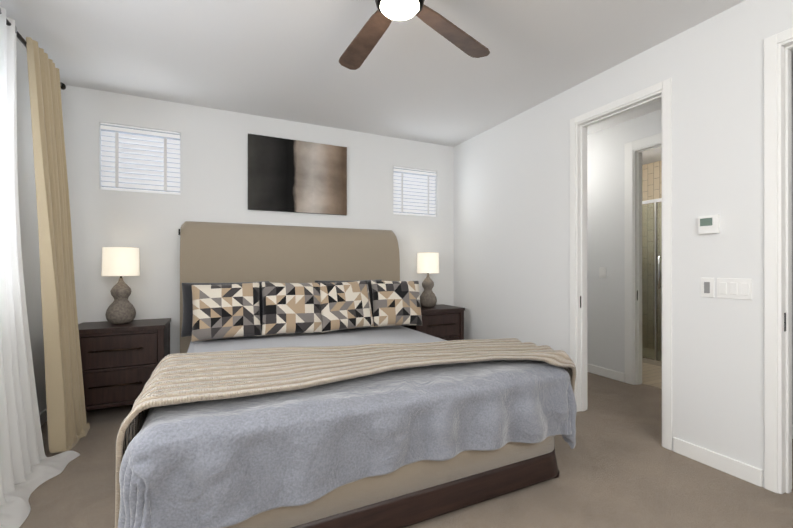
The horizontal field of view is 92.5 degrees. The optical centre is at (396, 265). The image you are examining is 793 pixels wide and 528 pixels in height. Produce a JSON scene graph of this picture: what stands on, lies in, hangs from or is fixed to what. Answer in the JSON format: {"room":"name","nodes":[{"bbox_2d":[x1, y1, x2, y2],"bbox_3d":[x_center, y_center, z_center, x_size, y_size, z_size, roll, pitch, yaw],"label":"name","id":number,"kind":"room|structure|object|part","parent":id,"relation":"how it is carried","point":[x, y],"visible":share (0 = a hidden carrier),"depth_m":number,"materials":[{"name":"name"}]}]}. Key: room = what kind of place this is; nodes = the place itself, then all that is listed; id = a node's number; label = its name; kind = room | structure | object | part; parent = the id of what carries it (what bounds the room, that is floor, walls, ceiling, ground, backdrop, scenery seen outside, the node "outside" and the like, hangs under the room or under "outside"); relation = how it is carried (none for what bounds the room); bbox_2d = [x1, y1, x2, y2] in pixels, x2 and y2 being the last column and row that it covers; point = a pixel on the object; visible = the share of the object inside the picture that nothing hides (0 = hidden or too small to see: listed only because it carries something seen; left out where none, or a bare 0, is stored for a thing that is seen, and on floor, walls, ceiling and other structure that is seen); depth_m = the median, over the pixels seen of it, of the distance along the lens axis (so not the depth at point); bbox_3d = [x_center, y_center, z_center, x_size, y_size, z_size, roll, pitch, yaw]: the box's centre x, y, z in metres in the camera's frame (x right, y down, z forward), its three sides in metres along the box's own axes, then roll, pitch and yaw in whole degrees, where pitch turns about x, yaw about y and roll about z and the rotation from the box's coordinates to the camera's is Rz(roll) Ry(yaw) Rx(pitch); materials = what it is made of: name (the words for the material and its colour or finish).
{"room":"bedroom","nodes":[
{"label":"bedroom","id":0,"kind":"room"},
{"bbox_2d":[16,41,46,413],"bbox_3d":[-1.691,-0.147,0.582,0.120,2.740,5.620,0,0,-25],"label":"wall","id":1,"kind":"structure","parent":0,"point":[28,216],"depth_m":2.74,"materials":[{"name":"white paint"}]},
{"bbox_2d":[0,13,65,89],"bbox_3d":[-1.864,-1.387,1.282,0.166,0.080,3.650,0,0,-25],"label":"curtain rod","id":2,"kind":"object","parent":1,"relation":"attached to","point":[24,43],"visible":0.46,"depth_m":2.32,"materials":[{"name":"brown metal"}]},
{"bbox_2d":[0,6,79,527],"bbox_3d":[-1.956,-0.101,1.926,0.338,2.639,1.015,0,0,-25],"label":"sheer curtain","id":3,"kind":"object","parent":2,"relation":"hanging from","point":[28,467],"visible":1,"depth_m":2.11,"materials":[{"name":"white fabric"}]},
{"bbox_2d":[26,37,89,452],"bbox_3d":[-2.291,-0.101,2.594,0.236,2.639,0.460,0,0,-25],"label":"drape","id":4,"kind":"object","parent":2,"relation":"hanging from","point":[68,425],"visible":1,"depth_m":2.49,"materials":[{"name":"beige fabric"}]},
{"bbox_2d":[39,408,46,425],"bbox_3d":[-1.629,1.175,0.610,0.018,0.095,5.620,0,0,-25],"label":"baseboard","id":5,"kind":"structure","parent":1,"relation":"attached to","point":[43,415],"depth_m":2.93,"materials":[{"name":"white"}]},
{"bbox_2d":[61,85,453,353],"bbox_3d":[0.296,-0.142,4.700,7.240,2.740,0.120,0,0,-25],"label":"wall","id":6,"kind":"structure","parent":0,"point":[214,165],"depth_m":3.59,"materials":[{"name":"white paint"}]},
{"bbox_2d":[110,134,180,194],"bbox_3d":[-2.331,-0.951,3.497,0.611,0.585,0.055,0,0,-25],"label":"window","id":7,"kind":"structure","parent":6,"relation":"in","point":[180,165],"depth_m":3.60,"materials":[{"name":"white"}]},
{"bbox_2d":[100,122,179,194],"bbox_3d":[-2.304,-0.951,3.441,0.599,0.577,0.060,0,0,-25],"label":"window blind","id":8,"kind":"object","parent":7,"relation":"attached to","point":[138,159],"visible":0.92,"depth_m":3.43,"materials":[{"name":"white plastic"}]},
{"bbox_2d":[248,134,346,214],"bbox_3d":[-1.017,-0.933,3.992,1.020,0.750,0.033,0,0,-25],"label":"picture","id":9,"kind":"object","parent":6,"relation":"attached to","point":[290,175],"visible":0.89,"depth_m":3.96,"materials":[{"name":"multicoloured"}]},
{"bbox_2d":[0,0,792,164],"bbox_3d":[1.525,-1.576,2.109,7.600,0.120,6.220,0,0,-25],"label":"ceiling","id":10,"kind":"structure","parent":0,"point":[415,78],"depth_m":2.71,"materials":[{"name":"white paint"}]},
{"bbox_2d":[339,0,489,69],"bbox_3d":[-0.013,-1.349,1.815,1.393,0.335,1.343,0,0,-25],"label":"ceiling fan","id":11,"kind":"object","parent":10,"relation":"hanging from","point":[360,47],"visible":1,"depth_m":2.02,"materials":[{"name":"brown wood"}]},
{"bbox_3d":[0.015,-1.361,1.769,0.236,0.310,0.236,0,0,-25],"label":"motor","id":12,"kind":"part","parent":11,"relation":"part of","materials":[{"name":"white glass"}]},
{"bbox_2d":[19,372,792,527],"bbox_3d":[1.525,1.284,2.105,7.600,0.120,6.220,0,0,-25],"label":"floor","id":13,"kind":"structure","parent":0,"point":[620,465],"depth_m":2.08,"materials":[{"name":"carpet"}]},
{"bbox_2d":[78,318,170,411],"bbox_3d":[-2.262,0.853,3.137,0.646,0.745,0.472,0,0,-25],"label":"nightstand","id":14,"kind":"object","parent":13,"relation":"on","point":[120,362],"visible":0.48,"depth_m":2.96,"materials":[{"name":"brown wood"}]},
{"bbox_3d":[-2.168,0.788,2.939,0.340,0.284,0.034,0,0,-25],"label":"handle","id":15,"kind":"part","parent":14,"relation":"part of","materials":[{"name":"brown wood"}]},
{"bbox_3d":[-2.258,0.803,3.130,0.532,0.517,0.388,0,0,-25],"label":"drawer","id":16,"kind":"part","parent":14,"relation":"part of","materials":[{"name":"brown wood"}]},
{"bbox_2d":[102,247,139,323],"bbox_3d":[-2.282,0.166,3.146,0.254,0.625,0.254,0,0,-25],"label":"lamp","id":17,"kind":"object","parent":14,"relation":"on","point":[120,261],"visible":1,"depth_m":3.07,"materials":[{"name":"ceramic"}]},
{"bbox_3d":[-2.282,-0.031,3.146,0.254,0.230,0.254,0,0,-25],"label":"lamp shade","id":18,"kind":"part","parent":17,"relation":"part of","materials":[{"name":"beige fabric"}]},
{"bbox_2d":[115,221,576,527],"bbox_3d":[-0.457,0.405,2.839,2.262,1.640,2.558,0,0,-25],"label":"bed","id":19,"kind":"object","parent":13,"relation":"on","point":[304,378],"visible":1,"depth_m":1.86,"materials":[{"name":"grey fabric"}]},
{"bbox_2d":[181,281,268,336],"bbox_3d":[-1.505,0.374,3.385,0.752,0.481,0.176,0,-10,-26],"label":"pillow","id":20,"kind":"object","parent":19,"relation":"on","point":[187,319],"depth_m":3.22,"materials":[{"name":"multicoloured fabric"}]},
{"bbox_2d":[191,282,261,341],"bbox_3d":[-1.429,0.381,3.202,0.554,0.491,0.170,-2,-15,-22],"label":"pillow","id":21,"kind":"object","parent":19,"relation":"on","point":[226,310],"depth_m":3.14,"materials":[{"name":"multicoloured fabric"}]},
{"bbox_3d":[-0.979,0.392,3.910,2.170,1.610,0.175,0,0,-25],"label":"headboard","id":22,"kind":"part","parent":19,"relation":"part of","materials":[{"name":"beige fabric"}]},
{"bbox_2d":[262,282,321,335],"bbox_3d":[-0.934,0.381,3.418,0.554,0.491,0.163,2,-15,-25],"label":"pillow","id":23,"kind":"object","parent":19,"relation":"on","point":[288,308],"depth_m":3.35,"materials":[{"name":"multicoloured fabric"}]},
{"bbox_3d":[-0.456,0.736,2.807,1.990,0.206,2.255,0,0,-25],"label":"mattress","id":24,"kind":"part","parent":19,"relation":"part of","materials":[{"name":"white fabric"}]},
{"bbox_2d":[115,338,575,527],"bbox_3d":[-0.133,0.741,2.126,2.238,0.528,0.942,0,0,-25],"label":"throw","id":25,"kind":"object","parent":19,"relation":"on","point":[246,438],"depth_m":1.65,"materials":[{"name":"beige fabric"}]},
{"bbox_2d":[320,280,373,332],"bbox_3d":[-0.489,0.381,3.647,0.554,0.491,0.168,-2,-15,-28],"label":"pillow","id":26,"kind":"object","parent":19,"relation":"on","point":[343,305],"depth_m":3.57,"materials":[{"name":"multicoloured fabric"}]},
{"bbox_2d":[117,360,576,527],"bbox_3d":[-0.061,0.806,1.986,2.220,0.496,0.681,0,0,-25],"label":"duvet","id":27,"kind":"object","parent":19,"relation":"on","point":[299,458],"depth_m":1.61,"materials":[{"name":"grey fabric"}]},
{"bbox_2d":[315,279,381,322],"bbox_3d":[-0.467,0.375,3.880,0.752,0.481,0.181,0,-10,-24],"label":"pillow","id":28,"kind":"object","parent":19,"relation":"on","point":[316,280],"depth_m":3.90,"materials":[{"name":"multicoloured fabric"}]},
{"bbox_3d":[-0.453,0.950,2.800,2.060,0.220,2.310,0,0,-25],"label":"rail","id":29,"kind":"part","parent":19,"relation":"part of","materials":[{"name":"brown wood"}]},
{"bbox_2d":[371,280,421,326],"bbox_3d":[0.006,0.381,3.864,0.554,0.491,0.165,2,-15,-22],"label":"pillow","id":30,"kind":"object","parent":19,"relation":"on","point":[395,303],"depth_m":3.79,"materials":[{"name":"multicoloured fabric"}]},
{"bbox_2d":[402,304,464,340],"bbox_3d":[0.399,0.855,4.399,0.636,0.745,0.472,0,0,-25],"label":"nightstand","id":31,"kind":"object","parent":13,"relation":"on","point":[444,321],"visible":0.29,"depth_m":4.24,"materials":[{"name":"brown wood"}]},
{"bbox_2d":[417,253,438,306],"bbox_3d":[0.365,0.168,4.401,0.254,0.625,0.254,0,0,-25],"label":"lamp","id":32,"kind":"object","parent":31,"relation":"on","point":[427,263],"visible":0.98,"depth_m":4.32,"materials":[{"name":"ceramic"}]},
{"bbox_3d":[0.365,-0.030,4.401,0.254,0.230,0.254,0,0,-25],"label":"lamp shade","id":33,"kind":"part","parent":32,"relation":"part of","materials":[{"name":"beige fabric"}]},
{"bbox_3d":[0.403,0.805,4.391,0.522,0.517,0.388,0,0,-25],"label":"drawer","id":34,"kind":"part","parent":31,"relation":"part of","materials":[{"name":"brown wood"}]},
{"bbox_2d":[454,0,792,486],"bbox_3d":[1.986,-0.145,2.326,0.120,2.740,5.620,0,0,-25],"label":"wall","id":35,"kind":"structure","parent":0,"point":[512,227],"depth_m":2.45,"materials":[{"name":"white paint"}]},
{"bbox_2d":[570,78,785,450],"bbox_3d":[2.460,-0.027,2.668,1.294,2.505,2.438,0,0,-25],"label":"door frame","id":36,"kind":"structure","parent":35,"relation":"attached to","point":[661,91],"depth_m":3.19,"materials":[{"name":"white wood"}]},
{"bbox_2d":[698,215,719,233],"bbox_3d":[1.909,-0.250,2.320,0.023,0.110,0.105,0,0,-25],"label":"thermostat","id":37,"kind":"object","parent":35,"relation":"attached to","point":[709,224],"visible":1,"depth_m":2.31,"materials":[{"name":"white plastic"}]},
{"bbox_2d":[673,437,762,486],"bbox_3d":[1.923,1.177,2.300,0.014,0.095,0.450,0,0,-25],"label":"baseboard","id":38,"kind":"structure","parent":35,"relation":"attached to","point":[740,470],"depth_m":2.27,"materials":[{"name":"white wood"}]},
{"bbox_2d":[701,278,751,299],"bbox_3d":[1.950,0.134,2.248,0.011,0.120,0.244,0,0,-25],"label":"light switch","id":39,"kind":"object","parent":35,"relation":"attached to","point":[733,288],"visible":1,"depth_m":2.23,"materials":[{"name":"white plastic"}]},
{"bbox_2d":[764,27,792,493],"bbox_3d":[2.288,-0.011,1.688,0.144,2.470,0.950,0,0,-25],"label":"door frame","id":40,"kind":"structure","parent":35,"relation":"attached to","point":[778,48],"depth_m":2.05,"materials":[{"name":"white wood"}]},
{"bbox_2d":[587,109,660,372],"bbox_3d":[2.425,-0.143,4.083,0.120,2.740,2.820,0,0,-25],"label":"wall","id":41,"kind":"structure","parent":0,"point":[605,243],"depth_m":4.16,"materials":[{"name":"white paint"}]},
{"bbox_2d":[599,267,605,277],"bbox_3d":[2.289,0.077,4.218,0.010,0.120,0.080,0,0,-25],"label":"light switch","id":42,"kind":"object","parent":41,"relation":"attached to","point":[602,272],"visible":1,"depth_m":4.21,"materials":[{"name":"white plastic"}]},
{"bbox_2d":[587,364,624,381],"bbox_3d":[2.078,1.180,4.658,0.014,0.095,1.480,0,0,-25],"label":"baseboard","id":43,"kind":"structure","parent":41,"relation":"attached to","point":[601,371],"depth_m":4.17,"materials":[{"name":"white"}]},
{"bbox_2d":[642,362,661,388],"bbox_3d":[3.884,1.224,3.224,1.780,0.004,5.620,0,0,-25],"label":"bathroom tile floor","id":44,"kind":"structure","parent":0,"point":[651,375],"depth_m":4.22,"materials":[{"name":"beige tile"}]},
{"bbox_2d":[642,198,661,366],"bbox_3d":[3.136,0.205,4.741,0.111,2.045,1.600,0,0,-25],"label":"shower","id":45,"kind":"object","parent":44,"relation":"on","point":[652,281],"visible":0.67,"depth_m":4.72,"materials":[{"name":"clear glass"}]},
{"bbox_2d":[642,160,661,200],"bbox_3d":[4.742,-0.144,3.632,0.120,2.740,5.620,0,0,-25],"label":"wall","id":46,"kind":"structure","parent":0,"point":[651,181],"depth_m":5.57,"materials":[{"name":"tile"}]},
{"bbox_2d":[791,54,792,423],"bbox_3d":[2.489,-0.145,2.608,1.030,2.740,0.100,0,0,-25],"label":"door","id":47,"kind":"structure","parent":0,"point":[792,234],"depth_m":2.72,"materials":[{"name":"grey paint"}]},
{"bbox_3d":[0.194,-0.892,4.694,0.600,0.570,0.055,0,0,-25],"label":"window","id":48,"kind":"structure","parent":0,"visible":0},
{"bbox_2d":[393,166,435,216],"bbox_3d":[0.221,-0.892,4.638,0.588,0.562,0.060,0,0,-25],"label":"window blind","id":49,"kind":"object","parent":48,"relation":"attached to","point":[414,191],"visible":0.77,"depth_m":4.63,"materials":[{"name":"white plastic"}]}
]}

